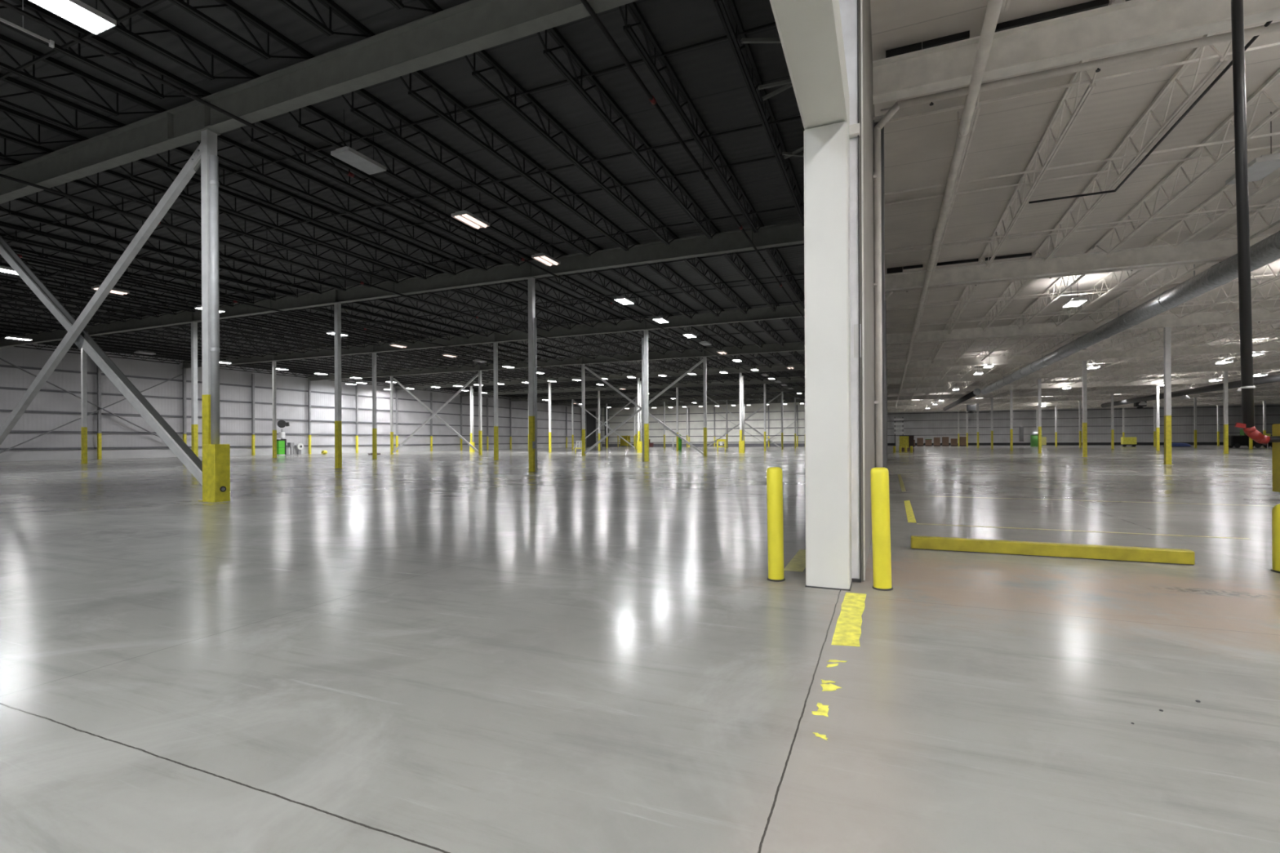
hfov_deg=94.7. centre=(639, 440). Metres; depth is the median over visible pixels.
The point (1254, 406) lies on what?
trim
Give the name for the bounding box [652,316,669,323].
light
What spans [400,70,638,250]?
joist
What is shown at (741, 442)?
steel column
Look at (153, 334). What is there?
joist
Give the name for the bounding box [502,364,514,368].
light
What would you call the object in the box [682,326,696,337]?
light
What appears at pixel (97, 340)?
joist
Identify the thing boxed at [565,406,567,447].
wall column
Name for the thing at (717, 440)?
guard rail
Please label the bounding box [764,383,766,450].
steel column
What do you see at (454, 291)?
joist
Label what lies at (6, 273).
joist
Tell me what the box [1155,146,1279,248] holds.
joist
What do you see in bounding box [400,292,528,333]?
joist
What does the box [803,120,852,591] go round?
boxed column
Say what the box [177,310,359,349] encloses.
joist
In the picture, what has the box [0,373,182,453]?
brace
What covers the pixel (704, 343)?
light
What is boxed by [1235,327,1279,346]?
joist
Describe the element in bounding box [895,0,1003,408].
pipe
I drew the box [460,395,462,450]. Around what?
wall column
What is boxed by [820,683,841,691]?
floor marking
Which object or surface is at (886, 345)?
pilaster
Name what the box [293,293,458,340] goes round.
joist
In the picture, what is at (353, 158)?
diffuser
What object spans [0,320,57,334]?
joist
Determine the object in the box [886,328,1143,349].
drain pipe
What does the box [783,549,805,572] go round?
floor marking
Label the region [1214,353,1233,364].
light
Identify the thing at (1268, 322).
joist
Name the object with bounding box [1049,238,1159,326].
joist
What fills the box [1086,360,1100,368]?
light
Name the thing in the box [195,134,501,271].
joist
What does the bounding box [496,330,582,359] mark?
joist
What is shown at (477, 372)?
joist
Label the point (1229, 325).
joist
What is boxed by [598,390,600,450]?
steel column
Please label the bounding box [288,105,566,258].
joist
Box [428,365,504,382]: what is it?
joist
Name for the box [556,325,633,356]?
joist
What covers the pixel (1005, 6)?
joist
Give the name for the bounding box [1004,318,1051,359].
joist
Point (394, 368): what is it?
joist
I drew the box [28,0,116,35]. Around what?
light
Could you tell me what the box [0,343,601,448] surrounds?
wall
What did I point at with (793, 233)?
girder
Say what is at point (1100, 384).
girder
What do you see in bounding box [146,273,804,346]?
joist bridging
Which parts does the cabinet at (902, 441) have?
white tank, panel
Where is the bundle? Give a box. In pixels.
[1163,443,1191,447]
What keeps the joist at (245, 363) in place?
hanging from the ceiling at (711, 75)
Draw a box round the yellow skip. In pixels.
[1120,436,1137,446]
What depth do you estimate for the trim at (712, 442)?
142.97 m
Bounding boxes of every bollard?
[766,466,785,582]
[870,467,893,591]
[1271,503,1279,573]
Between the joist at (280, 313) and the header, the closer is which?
the header
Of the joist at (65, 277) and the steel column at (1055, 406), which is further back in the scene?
the steel column at (1055, 406)
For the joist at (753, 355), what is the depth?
63.26 m
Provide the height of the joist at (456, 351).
0.690 m
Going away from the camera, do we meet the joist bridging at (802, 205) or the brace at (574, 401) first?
the joist bridging at (802, 205)
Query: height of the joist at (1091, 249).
0.810 m
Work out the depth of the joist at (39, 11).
13.20 m
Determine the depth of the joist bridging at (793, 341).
57.88 m
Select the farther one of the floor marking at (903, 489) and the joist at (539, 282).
the joist at (539, 282)
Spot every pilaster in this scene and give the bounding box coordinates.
[872,115,886,467]
[884,293,887,468]
[886,345,887,462]
[886,370,887,399]
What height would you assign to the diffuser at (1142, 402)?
0.700 m
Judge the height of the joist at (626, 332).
0.690 m
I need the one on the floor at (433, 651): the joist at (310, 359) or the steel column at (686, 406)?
the steel column at (686, 406)
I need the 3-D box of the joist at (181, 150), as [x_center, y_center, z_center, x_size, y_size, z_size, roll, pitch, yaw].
[-11.751,-8.646,23.702,0.159,0.690,14.980,0,0,23]
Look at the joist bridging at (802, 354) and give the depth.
66.37 m
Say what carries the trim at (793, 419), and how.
attached to the wall at (789, 406)
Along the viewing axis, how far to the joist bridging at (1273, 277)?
27.40 m
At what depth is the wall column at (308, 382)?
77.65 m
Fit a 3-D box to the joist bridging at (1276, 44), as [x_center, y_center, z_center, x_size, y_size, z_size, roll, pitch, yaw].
[28.575,-7.413,3.848,50.220,0.045,0.045,0,0,23]
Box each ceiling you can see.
[0,0,804,404]
[870,0,1279,409]
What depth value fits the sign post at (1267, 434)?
86.19 m
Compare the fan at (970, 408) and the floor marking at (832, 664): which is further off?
the fan at (970, 408)
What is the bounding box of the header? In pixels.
[769,0,849,138]
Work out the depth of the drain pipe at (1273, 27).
11.20 m
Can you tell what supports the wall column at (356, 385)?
on the floor at (433, 651)
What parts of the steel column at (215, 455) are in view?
cap plate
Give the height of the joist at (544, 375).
0.690 m
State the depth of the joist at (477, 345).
56.19 m
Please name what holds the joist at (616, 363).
hanging from the ceiling at (711, 75)
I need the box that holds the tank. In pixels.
[1018,426,1046,446]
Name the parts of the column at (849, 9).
plate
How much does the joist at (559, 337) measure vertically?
0.690 m
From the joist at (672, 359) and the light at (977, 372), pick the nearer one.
the light at (977, 372)
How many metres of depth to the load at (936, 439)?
135.59 m
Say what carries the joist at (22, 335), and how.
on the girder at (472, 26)
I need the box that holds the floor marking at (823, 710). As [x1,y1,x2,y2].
[811,702,828,716]
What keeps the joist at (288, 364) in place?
attached to the ceiling at (711, 75)
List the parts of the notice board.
panel, panel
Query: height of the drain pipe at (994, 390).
8.016 m
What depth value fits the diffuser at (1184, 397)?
77.92 m
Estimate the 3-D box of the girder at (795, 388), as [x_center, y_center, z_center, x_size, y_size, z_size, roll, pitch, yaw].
[5.735,-8.529,105.720,69.580,0.800,0.340,0,0,23]
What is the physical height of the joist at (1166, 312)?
0.810 m
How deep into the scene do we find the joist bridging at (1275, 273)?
29.54 m
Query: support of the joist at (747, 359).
hanging from the ceiling at (711, 75)
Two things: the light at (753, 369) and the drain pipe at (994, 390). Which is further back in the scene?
the drain pipe at (994, 390)
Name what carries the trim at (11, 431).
attached to the wall at (11, 377)
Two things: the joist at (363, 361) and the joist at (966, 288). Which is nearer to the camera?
the joist at (966, 288)
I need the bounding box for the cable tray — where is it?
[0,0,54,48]
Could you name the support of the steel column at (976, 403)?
on the floor at (433, 651)
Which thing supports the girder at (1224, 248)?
on the steel column
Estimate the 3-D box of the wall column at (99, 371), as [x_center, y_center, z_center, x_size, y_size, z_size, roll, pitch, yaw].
[-52.191,-3.139,56.946,0.230,9.800,0.240,0,0,23]
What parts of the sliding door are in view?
frame post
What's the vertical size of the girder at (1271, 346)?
0.650 m
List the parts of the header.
edge trim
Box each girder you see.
[0,0,637,204]
[0,221,804,347]
[181,303,804,368]
[306,341,804,381]
[395,362,804,390]
[459,376,804,396]
[509,386,804,401]
[551,392,804,405]
[580,398,804,408]
[872,0,1279,104]
[884,233,1273,291]
[886,306,1279,344]
[886,341,1279,369]
[887,361,1279,384]
[887,375,1265,393]
[887,384,1279,400]
[887,391,1279,405]
[887,396,1279,409]
[887,400,1279,412]
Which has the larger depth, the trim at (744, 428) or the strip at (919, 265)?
the trim at (744, 428)
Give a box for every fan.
[276,420,289,439]
[954,403,980,413]
[1119,400,1148,408]
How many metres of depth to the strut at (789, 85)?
14.37 m
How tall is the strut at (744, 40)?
0.549 m
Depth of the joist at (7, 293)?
37.76 m
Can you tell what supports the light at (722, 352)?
hanging from the ceiling at (711, 75)
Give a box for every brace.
[0,142,200,445]
[0,235,202,485]
[0,357,159,437]
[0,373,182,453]
[392,373,478,453]
[393,377,479,453]
[573,398,635,448]
[573,400,635,448]
[584,359,702,453]
[584,366,703,455]
[706,393,781,448]
[706,395,781,448]
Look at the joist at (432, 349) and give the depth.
59.45 m
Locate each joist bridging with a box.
[0,0,166,79]
[0,115,801,286]
[0,150,804,303]
[2,22,776,236]
[4,204,804,329]
[101,244,804,336]
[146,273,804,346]
[186,278,804,346]
[219,300,804,355]
[304,328,804,366]
[324,328,799,365]
[351,341,803,372]
[502,355,800,373]
[516,354,804,372]
[537,363,804,377]
[563,372,804,384]
[573,370,804,382]
[584,377,804,387]
[884,132,1279,195]
[884,144,1279,204]
[884,201,1279,250]
[884,206,1279,254]
[886,42,1279,123]
[886,273,1279,307]
[886,276,1275,310]
[886,295,1273,324]
[886,297,1279,328]
[886,328,1279,351]
[886,334,1279,356]
[888,356,1279,374]
[890,323,1279,347]
[890,338,1276,359]
[890,355,1279,373]
[892,360,1279,377]
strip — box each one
[885,41,921,57]
[886,266,902,273]
[902,264,923,269]
[922,30,969,48]
[936,257,978,266]
[985,252,1031,261]
[995,0,1109,31]
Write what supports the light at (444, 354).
hanging from the ceiling at (711, 75)
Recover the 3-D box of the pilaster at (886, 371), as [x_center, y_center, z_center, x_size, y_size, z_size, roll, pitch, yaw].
[22.761,-2.564,54.536,0.240,7.900,0.320,0,0,23]
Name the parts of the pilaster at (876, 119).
cap plate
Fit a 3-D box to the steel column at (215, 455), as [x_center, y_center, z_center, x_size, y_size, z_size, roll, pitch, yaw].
[-11.034,-3.245,15.270,0.747,9.600,0.425,0,0,23]
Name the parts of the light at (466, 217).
hanger rod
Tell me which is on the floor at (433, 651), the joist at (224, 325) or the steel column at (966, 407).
the steel column at (966, 407)
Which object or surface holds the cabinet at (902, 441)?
on the floor at (433, 651)
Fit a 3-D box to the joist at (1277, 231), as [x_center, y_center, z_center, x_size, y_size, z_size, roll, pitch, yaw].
[25.534,-7.113,27.413,0.120,0.810,15.450,0,0,23]
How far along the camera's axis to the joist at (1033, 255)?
29.65 m
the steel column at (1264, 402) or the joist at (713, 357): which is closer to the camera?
the joist at (713, 357)
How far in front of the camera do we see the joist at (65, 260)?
30.41 m
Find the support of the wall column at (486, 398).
on the floor at (433, 651)
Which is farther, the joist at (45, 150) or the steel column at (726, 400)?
the steel column at (726, 400)
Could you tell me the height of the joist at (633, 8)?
0.690 m
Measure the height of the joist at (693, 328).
0.690 m
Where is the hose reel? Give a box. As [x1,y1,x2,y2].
[296,443,303,454]
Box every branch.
[880,67,1100,111]
[899,320,1274,345]
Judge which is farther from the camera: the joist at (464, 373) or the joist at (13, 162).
the joist at (464, 373)
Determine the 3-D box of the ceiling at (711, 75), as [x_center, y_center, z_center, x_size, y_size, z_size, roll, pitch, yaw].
[-9.917,-9.086,68.951,70.000,0.150,164.100,0,0,23]
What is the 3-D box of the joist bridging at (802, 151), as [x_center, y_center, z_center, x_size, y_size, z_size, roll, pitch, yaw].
[-20.796,-8.846,29.125,59.180,0.050,0.050,0,0,23]
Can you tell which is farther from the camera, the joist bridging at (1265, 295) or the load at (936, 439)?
the load at (936, 439)
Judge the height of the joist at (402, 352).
0.690 m
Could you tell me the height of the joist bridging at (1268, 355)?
0.045 m
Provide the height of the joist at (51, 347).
0.690 m
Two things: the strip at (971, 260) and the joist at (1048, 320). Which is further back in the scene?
the joist at (1048, 320)
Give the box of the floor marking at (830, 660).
[826,659,846,662]
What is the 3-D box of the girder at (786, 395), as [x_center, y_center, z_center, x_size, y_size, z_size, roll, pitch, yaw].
[11.535,-8.558,119.532,69.580,0.800,0.340,0,0,23]
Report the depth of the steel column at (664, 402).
122.17 m
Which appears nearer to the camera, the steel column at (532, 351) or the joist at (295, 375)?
the steel column at (532, 351)
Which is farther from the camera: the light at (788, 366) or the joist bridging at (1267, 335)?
the light at (788, 366)
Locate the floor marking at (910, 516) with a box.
[904,500,916,523]
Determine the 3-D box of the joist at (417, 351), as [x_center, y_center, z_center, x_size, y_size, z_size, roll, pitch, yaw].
[-21.071,-8.600,60.112,0.159,0.690,14.980,0,0,23]
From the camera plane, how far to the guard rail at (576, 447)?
75.14 m
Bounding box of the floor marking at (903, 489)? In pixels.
[897,474,906,491]
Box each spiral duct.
[942,384,981,410]
[981,230,1279,394]
[1101,373,1279,407]
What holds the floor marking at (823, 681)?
on the floor at (433, 651)
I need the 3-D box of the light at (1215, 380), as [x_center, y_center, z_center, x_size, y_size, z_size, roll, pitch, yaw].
[62.801,-7.139,64.392,0.660,1.150,1.300,0,0,23]
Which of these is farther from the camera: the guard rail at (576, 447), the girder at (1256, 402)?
the girder at (1256, 402)
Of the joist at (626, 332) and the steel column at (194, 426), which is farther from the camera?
the joist at (626, 332)
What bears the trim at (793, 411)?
attached to the wall at (789, 406)
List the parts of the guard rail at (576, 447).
sign frame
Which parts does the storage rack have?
panel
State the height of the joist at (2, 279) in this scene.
0.690 m
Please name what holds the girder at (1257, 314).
on the steel column at (1166, 329)
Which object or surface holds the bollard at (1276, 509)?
on the floor at (433, 651)
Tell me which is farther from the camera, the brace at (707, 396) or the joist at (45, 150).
the brace at (707, 396)
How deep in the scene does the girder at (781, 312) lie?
45.72 m
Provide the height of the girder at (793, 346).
0.800 m
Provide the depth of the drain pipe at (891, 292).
23.19 m
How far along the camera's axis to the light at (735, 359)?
57.62 m
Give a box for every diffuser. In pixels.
[0,268,17,274]
[8,337,31,340]
[333,151,385,173]
[614,298,633,304]
[653,318,668,323]
[683,334,695,337]
[1063,300,1085,306]
[1138,401,1146,404]
[1179,395,1189,399]
[1227,159,1279,184]
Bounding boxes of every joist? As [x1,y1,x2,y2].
[0,0,211,99]
[0,33,166,116]
[0,72,125,131]
[0,105,88,146]
[0,133,53,158]
[0,156,22,166]
[0,197,338,294]
[0,207,315,297]
[0,221,293,300]
[0,232,271,303]
[0,245,251,306]
[0,254,231,306]
[0,262,201,311]
[0,271,193,315]
[0,277,177,317]
[0,284,160,319]
[0,291,144,322]
[0,297,128,324]
[0,303,113,326]
[0,308,98,326]
[0,311,66,330]
[0,315,64,332]
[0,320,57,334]
[0,324,44,336]
[0,327,31,337]
[0,330,19,339]
[13,342,191,364]
[19,333,201,362]
[23,190,359,290]
[25,340,201,363]
[31,331,225,359]
[44,329,236,359]
[53,179,386,287]
[57,327,248,359]
[84,169,413,283]
[90,332,258,358]
[99,0,261,80]
[101,331,274,356]
[115,328,285,355]
[119,158,441,279]
[128,317,315,353]
[130,327,300,354]
[144,315,329,351]
[156,146,471,275]
[160,312,344,351]
[168,0,315,60]
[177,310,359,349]
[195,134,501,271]
[219,316,374,347]
[219,363,324,377]
[219,364,314,377]
[225,355,346,375]
[227,362,334,376]
[228,314,391,346]
[231,302,407,343]
[237,355,355,375]
[240,120,533,266]
[248,353,366,374]
[251,299,423,343]
[264,352,377,373]
[271,296,441,342]
[275,351,388,373]
[277,0,375,38]
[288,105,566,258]
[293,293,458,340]
[301,349,415,371]
[303,356,401,372]
[315,289,477,338]
[315,347,428,370]
[315,362,804,407]
[330,346,440,369]
[338,286,493,337]
[341,88,601,256]
[344,345,453,368]
[359,343,466,368]
[368,369,450,384]
[374,342,480,367]
[376,295,515,335]
[382,368,459,384]
[386,0,443,13]
[390,340,493,366]
[394,368,468,383]
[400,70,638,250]
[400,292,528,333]
[407,338,508,364]
[413,275,556,331]
[417,373,478,382]
[423,337,522,364]
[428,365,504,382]
[428,372,493,382]
[440,364,515,381]
[441,271,577,329]
[441,335,528,362]
[453,364,526,381]
[458,333,552,362]
[464,49,677,244]
[466,363,538,379]
[471,267,600,327]
[477,332,568,361]
[480,362,549,379]
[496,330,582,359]
[501,262,623,325]
[504,368,562,378]
[508,360,574,378]
[523,359,586,377]
[526,338,598,359]
[533,258,647,323]
[537,26,719,239]
[539,358,599,377]
[546,337,615,358]
[552,357,612,376]
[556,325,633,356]
[566,253,671,319]
[568,355,624,375]
[577,323,650,354]
[584,355,638,374]
[600,321,668,355]
[601,248,697,319]
[607,361,651,373]
[618,1,763,232]
[623,319,686,353]
[623,360,666,373]
[633,351,681,373]
[638,242,723,316]
[647,316,705,352]
[650,350,693,372]
[668,349,711,371]
[671,315,724,350]
[677,236,750,314]
[686,347,725,370]
[697,312,744,349]
[705,346,741,369]
[713,0,804,226]
[719,231,778,311]
[723,310,764,348]
[724,345,756,368]
[744,344,773,368]
[750,306,785,346]
[763,225,804,308]
[764,342,789,366]
[778,305,804,345]
[785,341,804,365]
[895,0,1279,411]
[907,343,914,364]
[915,288,929,336]
[929,325,946,363]
[931,92,980,273]
[946,257,983,333]
[954,324,980,362]
[978,252,1038,331]
[978,320,1015,360]
[980,0,1123,267]
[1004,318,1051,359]
[1013,245,1097,329]
[1029,315,1087,358]
[1035,32,1231,261]
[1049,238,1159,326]
[1084,311,1168,355]
[1087,231,1225,324]
[1093,68,1279,254]
[1112,306,1211,354]
[1132,231,1278,309]
[1143,305,1256,352]
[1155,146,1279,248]
[1166,257,1279,318]
[1173,320,1279,351]
[1203,320,1279,349]
[1208,277,1279,315]
[1222,195,1279,239]
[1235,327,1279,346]
[1253,294,1279,312]
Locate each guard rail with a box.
[574,440,582,453]
[716,439,725,452]
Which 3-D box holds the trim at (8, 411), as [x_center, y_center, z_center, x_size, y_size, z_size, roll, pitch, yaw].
[-41.786,-2.691,82.349,0.200,0.180,163.500,0,0,23]
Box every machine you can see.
[1228,429,1262,448]
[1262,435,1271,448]
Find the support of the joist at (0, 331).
hanging from the ceiling at (711, 75)
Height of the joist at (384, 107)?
0.690 m
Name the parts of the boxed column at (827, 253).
corner trim, corner trim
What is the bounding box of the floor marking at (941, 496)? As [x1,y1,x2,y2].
[941,496,1266,506]
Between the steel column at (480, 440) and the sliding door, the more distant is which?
the sliding door
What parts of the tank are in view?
stand pipe panel, tank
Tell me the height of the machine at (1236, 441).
2.800 m
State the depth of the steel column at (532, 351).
29.03 m
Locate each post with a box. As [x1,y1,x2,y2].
[604,406,609,447]
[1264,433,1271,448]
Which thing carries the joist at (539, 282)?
hanging from the ceiling at (711, 75)
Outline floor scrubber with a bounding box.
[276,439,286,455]
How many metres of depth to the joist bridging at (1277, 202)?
18.34 m
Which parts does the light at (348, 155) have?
hanger rod, hanger rod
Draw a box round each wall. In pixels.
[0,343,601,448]
[601,402,804,444]
[858,0,875,582]
[887,404,1279,443]
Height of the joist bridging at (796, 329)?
0.050 m
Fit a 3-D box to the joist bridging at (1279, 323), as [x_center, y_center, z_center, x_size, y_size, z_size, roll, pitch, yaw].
[42.514,-7.483,37.038,50.220,0.045,0.045,0,0,23]
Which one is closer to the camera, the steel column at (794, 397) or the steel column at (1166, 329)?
the steel column at (1166, 329)
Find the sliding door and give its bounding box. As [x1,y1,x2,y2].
[585,409,596,447]
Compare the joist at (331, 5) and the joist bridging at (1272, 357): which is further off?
the joist bridging at (1272, 357)
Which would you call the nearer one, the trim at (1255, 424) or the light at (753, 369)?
the light at (753, 369)
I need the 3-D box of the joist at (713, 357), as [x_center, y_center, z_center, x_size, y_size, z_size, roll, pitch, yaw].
[9.137,-8.751,63.672,0.159,0.690,14.980,0,0,23]
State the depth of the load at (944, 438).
134.90 m
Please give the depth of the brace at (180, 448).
17.47 m
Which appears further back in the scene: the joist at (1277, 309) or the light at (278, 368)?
the light at (278, 368)
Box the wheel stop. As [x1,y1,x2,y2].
[911,535,1195,565]
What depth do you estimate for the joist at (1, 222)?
27.49 m
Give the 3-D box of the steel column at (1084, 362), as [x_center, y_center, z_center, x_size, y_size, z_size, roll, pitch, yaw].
[36.227,-2.641,48.067,0.440,7.920,0.390,0,0,23]
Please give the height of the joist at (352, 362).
0.690 m
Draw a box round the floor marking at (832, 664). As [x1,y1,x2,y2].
[826,663,838,667]
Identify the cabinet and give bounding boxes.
[895,435,914,451]
[1271,423,1279,492]
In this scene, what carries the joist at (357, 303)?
hanging from the ceiling at (711, 75)
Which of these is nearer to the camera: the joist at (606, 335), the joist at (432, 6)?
the joist at (432, 6)
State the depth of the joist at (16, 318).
40.34 m
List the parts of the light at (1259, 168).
hanger rod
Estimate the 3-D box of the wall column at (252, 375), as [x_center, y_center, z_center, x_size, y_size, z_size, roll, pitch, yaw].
[-46.391,-3.168,70.757,0.230,9.800,0.240,0,0,23]
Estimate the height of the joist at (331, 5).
0.690 m
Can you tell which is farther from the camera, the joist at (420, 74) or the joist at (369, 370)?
the joist at (369, 370)
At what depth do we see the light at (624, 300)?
32.91 m
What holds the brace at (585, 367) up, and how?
attached to the steel column at (704, 357)
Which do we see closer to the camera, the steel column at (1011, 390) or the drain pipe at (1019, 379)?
the drain pipe at (1019, 379)
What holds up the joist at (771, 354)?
hanging from the ceiling at (711, 75)
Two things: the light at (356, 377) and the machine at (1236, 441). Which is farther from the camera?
the machine at (1236, 441)
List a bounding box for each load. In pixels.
[916,437,924,445]
[924,439,931,445]
[933,436,940,445]
[942,435,949,445]
[950,438,958,445]
[959,435,966,445]
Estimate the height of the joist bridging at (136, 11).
0.050 m
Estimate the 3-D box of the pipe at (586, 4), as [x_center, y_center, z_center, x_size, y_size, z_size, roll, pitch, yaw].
[14.662,-8.564,48.055,0.124,1.099,130.000,0,0,23]
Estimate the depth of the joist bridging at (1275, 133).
14.17 m
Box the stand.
[287,442,294,454]
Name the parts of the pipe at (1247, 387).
valve lever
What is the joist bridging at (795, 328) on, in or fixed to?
attached to the joist
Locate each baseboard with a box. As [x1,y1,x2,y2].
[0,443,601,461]
[601,443,804,446]
[887,442,1223,445]
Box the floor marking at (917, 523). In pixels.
[916,523,1250,539]
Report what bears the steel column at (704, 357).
on the floor at (433, 651)
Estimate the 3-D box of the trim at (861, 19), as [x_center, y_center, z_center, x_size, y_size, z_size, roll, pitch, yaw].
[2.342,-2.972,6.217,0.017,8.880,0.030,0,0,23]
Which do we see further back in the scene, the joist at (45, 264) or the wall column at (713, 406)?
the wall column at (713, 406)
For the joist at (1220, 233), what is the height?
0.810 m
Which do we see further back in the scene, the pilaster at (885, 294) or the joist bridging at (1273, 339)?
the joist bridging at (1273, 339)
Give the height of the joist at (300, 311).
0.690 m
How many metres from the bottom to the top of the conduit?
0.056 m
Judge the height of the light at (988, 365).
1.150 m
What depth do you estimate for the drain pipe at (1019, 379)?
66.08 m
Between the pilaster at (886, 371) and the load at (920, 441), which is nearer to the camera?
the pilaster at (886, 371)
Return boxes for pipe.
[0,0,803,398]
[0,173,753,399]
[17,253,702,400]
[580,0,804,320]
[873,21,1279,467]
[884,258,1226,300]
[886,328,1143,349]
[886,360,1068,373]
[887,378,1027,386]
[887,390,997,395]
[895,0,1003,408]
[1231,0,1279,444]
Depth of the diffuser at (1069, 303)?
27.23 m
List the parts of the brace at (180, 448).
splice plate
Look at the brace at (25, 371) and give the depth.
55.21 m
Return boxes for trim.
[0,364,602,416]
[0,386,601,423]
[0,409,602,431]
[0,442,602,450]
[9,430,602,437]
[602,410,804,416]
[602,427,794,431]
[602,435,804,437]
[602,441,804,443]
[616,418,804,422]
[860,0,865,580]
[887,432,1262,435]
[897,414,1279,421]
[898,405,1279,413]
[909,423,1273,428]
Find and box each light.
[0,246,21,275]
[4,320,32,340]
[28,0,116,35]
[91,284,129,294]
[133,338,155,355]
[194,305,225,312]
[219,360,231,363]
[275,367,288,370]
[314,362,328,374]
[325,330,348,336]
[330,109,386,174]
[349,376,362,378]
[389,341,407,347]
[441,348,457,357]
[451,180,489,228]
[472,359,486,362]
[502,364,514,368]
[531,228,560,266]
[546,373,556,382]
[613,296,634,304]
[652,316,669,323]
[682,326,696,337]
[699,341,711,345]
[716,350,727,354]
[732,355,742,361]
[751,359,759,370]
[786,365,794,368]
[952,382,959,390]
[973,365,982,374]
[982,364,994,368]
[1062,287,1087,307]
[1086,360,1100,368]
[1208,378,1222,381]
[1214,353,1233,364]
[1225,111,1279,185]
[1253,338,1264,355]
[1253,373,1267,376]
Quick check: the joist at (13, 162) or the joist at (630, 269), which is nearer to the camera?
the joist at (13, 162)
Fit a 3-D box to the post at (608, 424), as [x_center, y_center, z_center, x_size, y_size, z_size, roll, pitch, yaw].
[-8.059,-3.365,143.293,1.200,9.810,0.700,0,0,23]
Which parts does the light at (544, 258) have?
hanger rod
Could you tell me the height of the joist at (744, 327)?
0.690 m
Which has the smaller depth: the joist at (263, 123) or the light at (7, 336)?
the joist at (263, 123)
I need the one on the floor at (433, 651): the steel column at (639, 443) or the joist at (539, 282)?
the steel column at (639, 443)
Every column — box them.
[80,347,87,463]
[97,365,102,459]
[182,366,186,444]
[190,320,198,457]
[196,127,230,502]
[251,373,254,455]
[271,360,276,457]
[307,379,311,453]
[333,302,343,468]
[355,384,358,453]
[372,351,377,458]
[389,375,393,454]
[395,388,398,452]
[430,391,432,451]
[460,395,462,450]
[469,386,475,452]
[478,370,482,454]
[486,398,488,449]
[493,342,499,460]
[510,400,511,448]
[526,275,537,471]
[528,408,528,450]
[548,382,551,452]
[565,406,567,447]
[571,399,573,448]
[581,364,585,455]
[581,408,582,440]
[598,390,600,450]
[605,403,608,448]
[633,407,635,446]
[635,396,636,448]
[636,377,642,453]
[641,328,648,462]
[663,401,665,448]
[675,386,678,450]
[686,405,688,447]
[688,407,689,446]
[702,355,706,456]
[713,406,715,446]
[725,400,728,448]
[738,372,744,453]
[743,404,744,440]
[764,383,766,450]
[768,405,768,446]
[781,391,782,448]
[794,397,795,448]
[796,404,797,446]
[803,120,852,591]
[839,0,861,582]
[957,410,959,445]
[965,407,968,446]
[976,403,978,447]
[990,397,993,448]
[1008,389,1013,450]
[1035,408,1038,430]
[1036,377,1042,453]
[1054,405,1057,446]
[1079,400,1081,447]
[1080,360,1088,457]
[1111,394,1114,448]
[1121,407,1124,437]
[1152,403,1155,446]
[1155,384,1159,450]
[1161,325,1173,464]
[1192,397,1197,447]
[1217,405,1219,445]
[1222,370,1229,453]
[1248,437,1252,448]
[1262,400,1266,435]
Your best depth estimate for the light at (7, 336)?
43.72 m
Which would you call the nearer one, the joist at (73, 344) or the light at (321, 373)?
the joist at (73, 344)
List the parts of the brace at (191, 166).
gusset plate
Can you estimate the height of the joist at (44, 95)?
0.690 m
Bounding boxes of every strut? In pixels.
[740,37,781,43]
[758,78,791,89]
[762,83,792,100]
[782,151,804,156]
[783,146,804,159]
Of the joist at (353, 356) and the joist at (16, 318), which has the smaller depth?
the joist at (16, 318)
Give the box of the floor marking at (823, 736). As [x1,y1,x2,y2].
[813,733,827,740]
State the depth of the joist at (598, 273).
34.08 m
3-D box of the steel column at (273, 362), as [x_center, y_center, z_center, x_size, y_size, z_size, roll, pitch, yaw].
[-36.149,-3.119,58.332,0.390,9.600,0.390,0,0,23]
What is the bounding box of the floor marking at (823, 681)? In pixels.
[821,680,835,683]
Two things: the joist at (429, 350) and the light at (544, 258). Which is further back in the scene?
the joist at (429, 350)
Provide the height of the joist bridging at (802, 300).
0.050 m
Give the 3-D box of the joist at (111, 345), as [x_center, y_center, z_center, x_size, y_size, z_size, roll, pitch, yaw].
[-44.306,-8.484,53.623,0.159,0.690,14.980,0,0,23]
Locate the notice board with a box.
[893,417,903,445]
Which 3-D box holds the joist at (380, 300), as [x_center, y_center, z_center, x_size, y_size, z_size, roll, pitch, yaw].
[-12.924,-8.640,40.443,0.159,0.690,14.980,0,0,23]
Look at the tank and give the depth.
117.92 m
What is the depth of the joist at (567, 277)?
35.34 m
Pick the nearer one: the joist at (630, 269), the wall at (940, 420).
the joist at (630, 269)
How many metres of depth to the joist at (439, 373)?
78.95 m
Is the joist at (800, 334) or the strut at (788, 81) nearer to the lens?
the strut at (788, 81)
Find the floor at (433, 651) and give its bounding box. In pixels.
[0,444,1279,852]
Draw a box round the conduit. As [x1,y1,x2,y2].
[1028,20,1272,203]
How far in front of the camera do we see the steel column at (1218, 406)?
115.95 m
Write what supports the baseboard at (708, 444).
attached to the wall at (789, 406)
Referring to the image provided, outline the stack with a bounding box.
[672,434,681,449]
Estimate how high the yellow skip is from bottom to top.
1.744 m
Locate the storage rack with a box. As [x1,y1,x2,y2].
[617,435,630,447]

